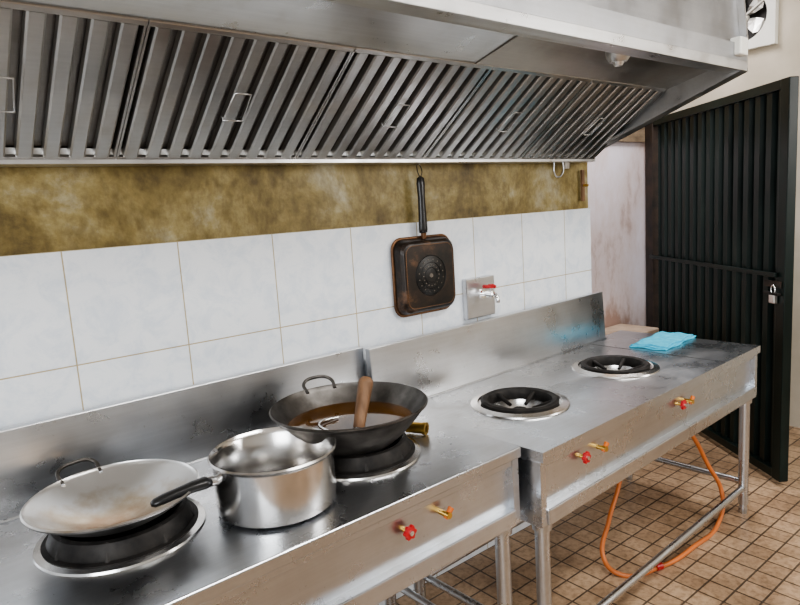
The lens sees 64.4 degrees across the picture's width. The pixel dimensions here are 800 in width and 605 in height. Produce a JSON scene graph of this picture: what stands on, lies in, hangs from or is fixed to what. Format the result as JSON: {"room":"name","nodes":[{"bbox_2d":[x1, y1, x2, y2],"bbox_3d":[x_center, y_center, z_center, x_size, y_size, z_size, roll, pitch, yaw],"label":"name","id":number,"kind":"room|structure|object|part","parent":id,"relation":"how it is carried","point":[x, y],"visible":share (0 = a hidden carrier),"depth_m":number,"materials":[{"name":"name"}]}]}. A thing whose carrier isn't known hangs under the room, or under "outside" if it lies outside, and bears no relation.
{"room":"commercial kitchen","nodes":[
{"label":"commercial kitchen","id":0,"kind":"room"},
{"bbox_2d":[0,163,587,255],"bbox_3d":[-1.432,-0.147,1.543,6.145,3.300,0.188,-10,11,-38],"label":"wall","id":1,"kind":"structure","parent":0,"point":[43,209],"depth_m":2.13,"materials":[{"name":"yellow paint"}]},
{"bbox_2d":[0,346,365,520],"bbox_3d":[-0.964,0.443,1.774,2.172,0.240,0.040,-11,11,-39],"label":"backsplash","id":2,"kind":"structure","parent":1,"relation":"attached to","point":[185,424],"depth_m":1.94,"materials":[{"name":"silver metal"}]},
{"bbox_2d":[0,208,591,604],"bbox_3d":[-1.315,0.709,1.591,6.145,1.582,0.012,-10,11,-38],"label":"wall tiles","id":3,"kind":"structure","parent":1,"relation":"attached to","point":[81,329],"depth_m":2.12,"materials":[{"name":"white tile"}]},
{"bbox_2d":[462,275,499,319],"bbox_3d":[0.387,-0.022,2.827,0.180,0.180,0.127,-10,11,-38],"label":"water tap","id":4,"kind":"object","parent":3,"relation":"attached to","point":[479,295],"visible":1,"depth_m":2.83,"materials":[{"name":"silver metal"}]},
{"bbox_3d":[0.396,-0.071,2.809,0.078,0.026,0.017,-10,11,-38],"label":"lever","id":5,"kind":"part","parent":4,"relation":"part of","materials":[{"name":"red plastic"}]},
{"bbox_3d":[0.423,-0.021,2.799,0.018,0.044,0.040,-10,11,-38],"label":"spout","id":6,"kind":"part","parent":4,"relation":"part of","materials":[{"name":"silver metal"}]},
{"bbox_2d":[0,0,747,177],"bbox_3d":[-0.356,-0.939,1.671,3.986,1.209,0.835,-10,11,-38],"label":"extractor hood","id":7,"kind":"object","parent":1,"relation":"attached to","point":[84,83],"visible":1,"depth_m":1.88,"materials":[{"name":"metal"}]},
{"bbox_3d":[-0.932,-0.450,1.476,0.065,0.017,0.014,-10,11,-38],"label":"filter handle","id":8,"kind":"part","parent":7,"relation":"part of","materials":[{"name":"metal"}]},
{"bbox_3d":[-1.029,-0.374,1.613,0.578,0.028,0.025,-10,11,-38],"label":"filter frame","id":9,"kind":"part","parent":7,"relation":"part of","materials":[{"name":"metal"}]},
{"bbox_3d":[-0.806,-0.611,1.283,0.578,0.029,0.026,-10,11,-38],"label":"filter frame","id":10,"kind":"part","parent":7,"relation":"part of","materials":[{"name":"metal"}]},
{"bbox_3d":[-0.581,-0.455,1.973,0.578,0.028,0.025,-10,11,-38],"label":"filter frame","id":11,"kind":"part","parent":7,"relation":"part of","materials":[{"name":"metal"}]},
{"bbox_3d":[-0.484,-0.531,1.835,0.065,0.017,0.014,-10,11,-38],"label":"filter handle","id":12,"kind":"part","parent":7,"relation":"part of","materials":[{"name":"metal"}]},
{"bbox_3d":[-0.359,-0.692,1.642,0.578,0.029,0.026,-10,11,-38],"label":"filter frame","id":13,"kind":"part","parent":7,"relation":"part of","materials":[{"name":"metal"}]},
{"bbox_3d":[-0.696,-0.644,1.149,2.708,0.096,0.328,-10,11,-38],"label":"panel","id":14,"kind":"part","parent":7,"relation":"part of","materials":[{"name":"metal"}]},
{"bbox_3d":[-0.133,-0.537,2.332,0.578,0.028,0.025,-10,11,-38],"label":"filter frame","id":15,"kind":"part","parent":7,"relation":"part of","materials":[{"name":"metal"}]},
{"bbox_3d":[0.089,-0.774,2.002,0.578,0.029,0.026,-10,11,-38],"label":"filter frame","id":16,"kind":"part","parent":7,"relation":"part of","materials":[{"name":"metal"}]},
{"bbox_3d":[0.314,-0.618,2.692,0.578,0.028,0.025,-10,11,-38],"label":"filter frame","id":17,"kind":"part","parent":7,"relation":"part of","materials":[{"name":"metal"}]},
{"bbox_3d":[0.537,-0.855,2.362,0.578,0.029,0.026,-10,11,-38],"label":"filter frame","id":18,"kind":"part","parent":7,"relation":"part of","materials":[{"name":"metal"}]},
{"bbox_3d":[0.762,-0.700,3.052,0.578,0.028,0.025,-10,11,-38],"label":"filter frame","id":19,"kind":"part","parent":7,"relation":"part of","materials":[{"name":"metal"}]},
{"bbox_2d":[564,162,569,168],"bbox_3d":[0.826,-0.680,3.156,0.040,0.030,0.040,-10,11,-38],"label":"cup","id":20,"kind":"object","parent":7,"relation":"on","point":[566,164],"depth_m":3.14,"materials":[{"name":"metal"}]},
{"bbox_3d":[0.833,-0.921,2.379,1.251,0.100,0.328,-10,11,-38],"label":"panel","id":21,"kind":"part","parent":7,"relation":"part of","materials":[{"name":"metal"}]},
{"bbox_2d":[605,52,629,66],"bbox_3d":[0.768,-0.863,2.235,0.090,0.066,0.090,-10,11,-38],"label":"lamp","id":22,"kind":"object","parent":7,"relation":"attached to","point":[617,60],"depth_m":2.21,"materials":[{"name":"glass"}]},
{"bbox_3d":[0.984,-0.937,2.721,0.578,0.029,0.026,-10,11,-38],"label":"filter frame","id":23,"kind":"part","parent":7,"relation":"part of","materials":[{"name":"metal"}]},
{"bbox_3d":[1.166,-1.263,2.906,0.012,1.120,0.810,-10,11,-38],"label":"panel","id":24,"kind":"part","parent":7,"relation":"part of","materials":[{"name":"metal"}]},
{"bbox_2d":[730,36,747,56],"bbox_3d":[1.371,-1.033,2.567,0.070,0.070,0.045,-10,11,-38],"label":"bracket","id":25,"kind":"object","parent":7,"relation":"attached to","point":[739,44],"depth_m":2.54,"materials":[{"name":"white plastic"}]},
{"bbox_2d":[391,164,455,317],"bbox_3d":[0.094,-0.258,2.618,0.326,0.616,0.085,-10,11,-38],"label":"pan","id":26,"kind":"object","parent":1,"relation":"hanging from","point":[423,274],"visible":1,"depth_m":2.58,"materials":[{"name":"black metal"}]},
{"bbox_3d":[0.128,-0.112,2.608,0.170,0.170,0.002,-10,11,-38],"label":"plate","id":27,"kind":"part","parent":26,"relation":"part of","materials":[{"name":"grey metal"}]},
{"bbox_2d":[365,292,605,396],"bbox_3d":[0.498,0.184,2.947,1.632,0.256,0.040,-11,11,-40],"label":"backsplash","id":28,"kind":"structure","parent":1,"relation":"attached to","point":[432,363],"depth_m":2.83,"materials":[{"name":"silver metal"}]},
{"bbox_2d":[580,170,588,200],"bbox_3d":[0.960,-0.609,3.299,0.020,0.160,0.040,-10,11,-38],"label":"wall bracket","id":29,"kind":"object","parent":1,"relation":"attached to","point":[582,173],"visible":1,"depth_m":3.30,"materials":[{"name":"brown wood"}]},
{"bbox_2d":[396,426,799,604],"bbox_3d":[0.785,1.539,0.662,8.000,0.050,5.800,-10,11,-38],"label":"floor","id":30,"kind":"structure","parent":0,"point":[753,557],"depth_m":2.98,"materials":[{"name":"tile"}]},
{"bbox_2d":[0,346,520,604],"bbox_3d":[-0.689,0.899,1.598,2.238,1.125,0.738,-11,11,-39],"label":"steel gas range","id":31,"kind":"object","parent":30,"relation":"on","point":[399,514],"visible":0.6,"depth_m":1.72,"materials":[{"name":"metal"}]},
{"bbox_2d":[20,457,198,536],"bbox_3d":[-0.705,0.493,1.573,0.404,0.114,0.404,-5,8,-8],"label":"wok","id":32,"kind":"object","parent":31,"relation":"on","point":[115,498],"visible":0.98,"depth_m":1.64,"materials":[{"name":"metal"}]},
{"bbox_3d":[-0.865,0.449,1.703,0.051,0.044,0.112,4,11,41],"label":"loop handle","id":33,"kind":"part","parent":32,"relation":"part of","materials":[{"name":"metal"}]},
{"bbox_3d":[-0.693,0.583,1.595,0.400,0.042,0.400,-11,11,-39],"label":"burner rim plate","id":34,"kind":"part","parent":31,"relation":"part of","materials":[{"name":"metal"}]},
{"bbox_2d":[150,426,336,528],"bbox_3d":[-0.386,0.463,1.682,0.446,0.154,0.334,-4,8,-5],"label":"saucepan","id":35,"kind":"object","parent":31,"relation":"on","point":[268,478],"visible":0.95,"depth_m":1.58,"materials":[{"name":"metal"}]},
{"bbox_2d":[269,375,427,455],"bbox_3d":[-0.164,0.379,1.992,0.490,0.205,0.523,-10,11,-38],"label":"wok","id":36,"kind":"object","parent":31,"relation":"on","point":[393,407],"visible":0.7,"depth_m":2.02,"materials":[{"name":"metal"}]},
{"bbox_3d":[-0.281,0.279,2.185,0.118,0.049,0.056,-8,10,-28],"label":"loop handle","id":37,"kind":"part","parent":36,"relation":"part of","materials":[{"name":"metal"}]},
{"bbox_2d":[318,376,372,429],"bbox_3d":[-0.174,0.305,1.905,0.174,0.161,0.133,1,10,28],"label":"ladle","id":38,"kind":"object","parent":36,"relation":"on","point":[365,383],"visible":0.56,"depth_m":1.87,"materials":[{"name":"brown wood"}]},
{"bbox_3d":[-0.108,0.305,1.882,0.046,0.140,0.106,-1,9,16],"label":"wood handle","id":39,"kind":"part","parent":38,"relation":"part of","materials":[{"name":"brown wood"}]},
{"bbox_3d":[-0.102,0.236,1.906,0.044,0.034,0.045,-10,11,-38],"label":"handle","id":40,"kind":"part","parent":38,"relation":"part of","materials":[{"name":"brown wood"}]},
{"bbox_3d":[-0.488,0.653,1.301,2.178,0.025,0.024,-11,11,-39],"label":"apron rail","id":41,"kind":"part","parent":31,"relation":"part of","materials":[{"name":"silver metal"}]},
{"bbox_3d":[-0.132,0.487,2.003,0.400,0.042,0.400,-11,11,-39],"label":"burner rim plate","id":42,"kind":"part","parent":31,"relation":"part of","materials":[{"name":"metal"}]},
{"bbox_3d":[-0.053,0.971,2.538,0.049,0.629,0.049,-11,11,-39],"label":"leg","id":43,"kind":"part","parent":31,"relation":"part of","materials":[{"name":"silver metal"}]},
{"bbox_2d":[405,422,428,434],"bbox_3d":[0.057,0.423,2.146,0.072,0.043,0.043,1,9,26],"label":"fitting","id":44,"kind":"object","parent":31,"relation":"on","point":[415,427],"visible":0.88,"depth_m":2.13,"materials":[{"name":"metal"}]},
{"bbox_3d":[0.155,1.141,2.326,0.031,0.031,0.615,-11,11,-39],"label":"rail","id":45,"kind":"part","parent":31,"relation":"part of","materials":[{"name":"silver metal"}]},
{"bbox_3d":[-0.476,0.831,1.327,2.178,0.055,0.046,-11,11,-39],"label":"apron rail","id":46,"kind":"part","parent":31,"relation":"part of","materials":[{"name":"silver metal"}]},
{"bbox_3d":[0.138,0.596,1.800,0.036,0.036,0.018,-11,11,-39],"label":"valve lever","id":47,"kind":"part","parent":31,"relation":"part of","materials":[{"name":"orange plastic"}]},
{"bbox_3d":[0.344,1.015,2.071,0.049,0.629,0.049,-11,11,-39],"label":"leg","id":48,"kind":"part","parent":31,"relation":"part of","materials":[{"name":"silver metal"}]},
{"bbox_2d":[365,292,759,604],"bbox_3d":[0.843,0.621,2.827,1.867,1.125,0.747,-11,11,-40],"label":"steel gas range","id":49,"kind":"object","parent":30,"relation":"on","point":[585,409],"visible":0.95,"depth_m":2.60,"materials":[{"name":"metal"}]},
{"bbox_3d":[0.067,0.966,2.577,0.049,0.613,0.049,-11,11,-40],"label":"leg","id":50,"kind":"part","parent":49,"relation":"part of","materials":[{"name":"silver metal"}]},
{"bbox_3d":[0.283,1.127,2.364,0.031,0.031,0.624,-11,11,-40],"label":"rail","id":51,"kind":"part","parent":49,"relation":"part of","materials":[{"name":"silver metal"}]},
{"bbox_3d":[0.704,1.015,3.145,1.675,0.031,0.031,-11,11,-40],"label":"foot rail","id":52,"kind":"part","parent":49,"relation":"part of","materials":[{"name":"silver metal"}]},
{"bbox_3d":[0.463,0.399,2.458,0.380,0.042,0.380,-11,11,-40],"label":"burner rim plate","id":53,"kind":"part","parent":49,"relation":"part of","materials":[{"name":"metal"}]},
{"bbox_3d":[0.480,1.008,2.111,0.049,0.613,0.049,-11,11,-40],"label":"leg","id":54,"kind":"part","parent":49,"relation":"part of","materials":[{"name":"silver metal"}]},
{"bbox_3d":[0.859,0.329,2.816,1.775,0.035,0.744,-11,11,-40],"label":"plate","id":55,"kind":"part","parent":49,"relation":"part of","materials":[{"name":"silver metal"}]},
{"bbox_3d":[0.716,0.504,2.216,0.036,0.036,0.018,-11,11,-40],"label":"valve lever","id":56,"kind":"part","parent":49,"relation":"part of","materials":[{"name":"orange plastic"}]},
{"bbox_3d":[0.977,0.304,2.882,0.380,0.042,0.380,-11,11,-40],"label":"burner rim plate","id":57,"kind":"part","parent":49,"relation":"part of","materials":[{"name":"metal"}]},
{"bbox_3d":[1.088,0.383,2.563,1.715,0.025,0.024,-11,11,-40],"label":"apron rail","id":58,"kind":"part","parent":49,"relation":"part of","materials":[{"name":"silver metal"}]},
{"bbox_3d":[1.100,0.560,2.589,1.715,0.055,0.046,-11,11,-40],"label":"apron rail","id":59,"kind":"part","parent":49,"relation":"part of","materials":[{"name":"silver metal"}]},
{"bbox_2d":[629,331,695,350],"bbox_3d":[1.371,0.195,3.304,0.196,0.021,0.392,5,12,45],"label":"cleaning cloth","id":60,"kind":"object","parent":49,"relation":"on","point":[662,340],"visible":1,"depth_m":3.26,"materials":[{"name":"blue fabric"}]},
{"bbox_3d":[1.117,1.058,2.680,1.675,0.031,0.031,-11,11,-40],"label":"foot rail","id":61,"kind":"part","parent":49,"relation":"part of","materials":[{"name":"silver metal"}]},
{"bbox_3d":[1.534,0.887,3.452,0.031,0.031,0.624,-11,11,-40],"label":"rail","id":62,"kind":"part","parent":49,"relation":"part of","materials":[{"name":"silver metal"}]},
{"bbox_3d":[1.732,0.768,3.198,0.049,0.613,0.049,-11,11,-40],"label":"leg","id":63,"kind":"part","parent":49,"relation":"part of","materials":[{"name":"silver metal"}]},
{"bbox_2d":[605,324,658,334],"bbox_3d":[1.290,0.595,4.302,1.240,0.690,0.312,-10,11,-38],"label":"concrete ledge","id":64,"kind":"object","parent":30,"relation":"on","point":[626,327],"visible":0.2,"depth_m":4.53,"materials":[{"name":"beige concrete"}]},
{"bbox_2d":[645,123,658,327],"bbox_3d":[1.924,-0.290,4.842,0.050,2.140,0.120,-4,8,-4],"label":"stile","id":65,"kind":"object","parent":30,"relation":"on","point":[651,132],"visible":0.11,"depth_m":4.77,"materials":[{"name":"black metal"}]},
{"bbox_2d":[653,80,780,303],"bbox_3d":[1.948,-0.668,4.012,0.104,1.155,1.456,-4,8,-4],"label":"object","id":66,"kind":"structure","parent":65,"relation":"attached to","point":[775,86],"depth_m":3.70,"materials":[{"name":"black paint"}]},
{"bbox_3d":[1.921,-1.214,3.934,0.055,0.050,1.410,-4,8,-4],"label":"rail","id":67,"kind":"part","parent":66,"relation":"part of","materials":[{"name":"black metal"}]},
{"bbox_2d":[763,291,780,295],"bbox_3d":[1.993,-0.049,3.403,0.024,0.015,0.120,-4,8,-4],"label":"latch bolt","id":68,"kind":"object","parent":66,"relation":"attached to","point":[764,292],"visible":1,"depth_m":3.39,"materials":[{"name":"metal"}]},
{"bbox_2d":[770,285,775,292],"bbox_3d":[1.990,-0.068,3.388,0.009,0.056,0.040,-4,8,-3],"label":"shackle","id":69,"kind":"object","parent":66,"relation":"attached to","point":[772,286],"visible":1,"depth_m":3.38,"materials":[{"name":"silver metal"}]},
{"bbox_2d":[600,435,724,577],"bbox_3d":[1.240,0.833,3.005,0.883,0.627,0.321,-10,11,-38],"label":"gas hose","id":70,"kind":"object","parent":30,"relation":"on","point":[660,566],"visible":0.74,"depth_m":2.91,"materials":[{"name":"rubber"}]},
{"bbox_2d":[700,427,771,475],"bbox_3d":[2.052,0.849,4.239,0.056,0.050,1.410,-4,8,-4],"label":"rail","id":71,"kind":"object","parent":30,"relation":"on","point":[754,460],"visible":0.28,"depth_m":3.90,"materials":[{"name":"black metal"}]},
{"bbox_2d":[658,90,780,465],"bbox_3d":[1.994,-0.180,4.069,0.034,2.100,1.372,-4,8,-4],"label":"door","id":72,"kind":"structure","parent":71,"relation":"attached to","point":[718,169],"depth_m":3.87,"materials":[{"name":"black paint"}]},
{"bbox_2d":[771,76,798,481],"bbox_3d":[2.032,-0.077,3.356,0.050,2.140,0.070,-4,8,-4],"label":"door frame","id":73,"kind":"structure","parent":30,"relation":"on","point":[786,183],"depth_m":3.32,"materials":[{"name":"black paint"}]},
{"bbox_2d":[649,255,776,277],"bbox_3d":[1.937,-0.246,4.074,0.015,0.025,1.450,-4,8,-4],"label":"rail","id":74,"kind":"object","parent":73,"relation":"attached to","point":[717,266],"visible":1,"depth_m":3.88,"materials":[{"name":"black metal"}]},
{"bbox_2d":[764,279,781,287],"bbox_3d":[1.998,-0.101,3.406,0.006,0.035,0.140,-4,8,-3],"label":"plate","id":75,"kind":"object","parent":73,"relation":"attached to","point":[769,283],"visible":1,"depth_m":3.40,"materials":[{"name":"black metal"}]},
{"bbox_2d":[587,142,645,327],"bbox_3d":[1.262,-0.111,4.528,1.705,2.020,0.160,-10,11,-38],"label":"wall","id":76,"kind":"structure","parent":0,"point":[616,178],"depth_m":4.68,"materials":[{"name":"white paint"}]},
{"bbox_2d":[617,127,644,141],"bbox_3d":[1.165,-1.739,4.280,1.705,1.280,0.180,-10,11,-38],"label":"lintel","id":77,"kind":"object","parent":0,"point":[638,136],"depth_m":4.69,"materials":[{"name":"beige wood"}]},
{"bbox_2d":[670,0,799,427],"bbox_3d":[3.709,-0.667,2.852,0.150,3.300,5.800,-10,11,-38],"label":"wall","id":78,"kind":"structure","parent":0,"point":[772,63],"depth_m":4.17,"materials":[{"name":"paint"}]},
{"bbox_2d":[745,0,778,49],"bbox_3d":[2.271,-1.879,4.202,0.052,0.410,0.410,-10,11,-38],"label":"exhaust fan","id":79,"kind":"object","parent":78,"relation":"attached to","point":[762,16],"visible":0.32,"depth_m":4.11,"materials":[{"name":"white plastic"}]},
{"bbox_3d":[2.295,-1.911,4.133,0.012,0.090,0.138,-10,11,-38],"label":"guard arm","id":80,"kind":"part","parent":79,"relation":"part of","materials":[{"name":"plastic"}]},
{"bbox_3d":[2.310,-1.930,4.132,0.027,0.104,0.120,-10,11,-38],"label":"blade","id":81,"kind":"part","parent":79,"relation":"part of","materials":[{"name":"metal"}]},
{"bbox_3d":[2.318,-1.815,4.148,0.027,0.105,0.120,-10,11,-38],"label":"blade","id":82,"kind":"part","parent":79,"relation":"part of","materials":[{"name":"metal"}]}
]}

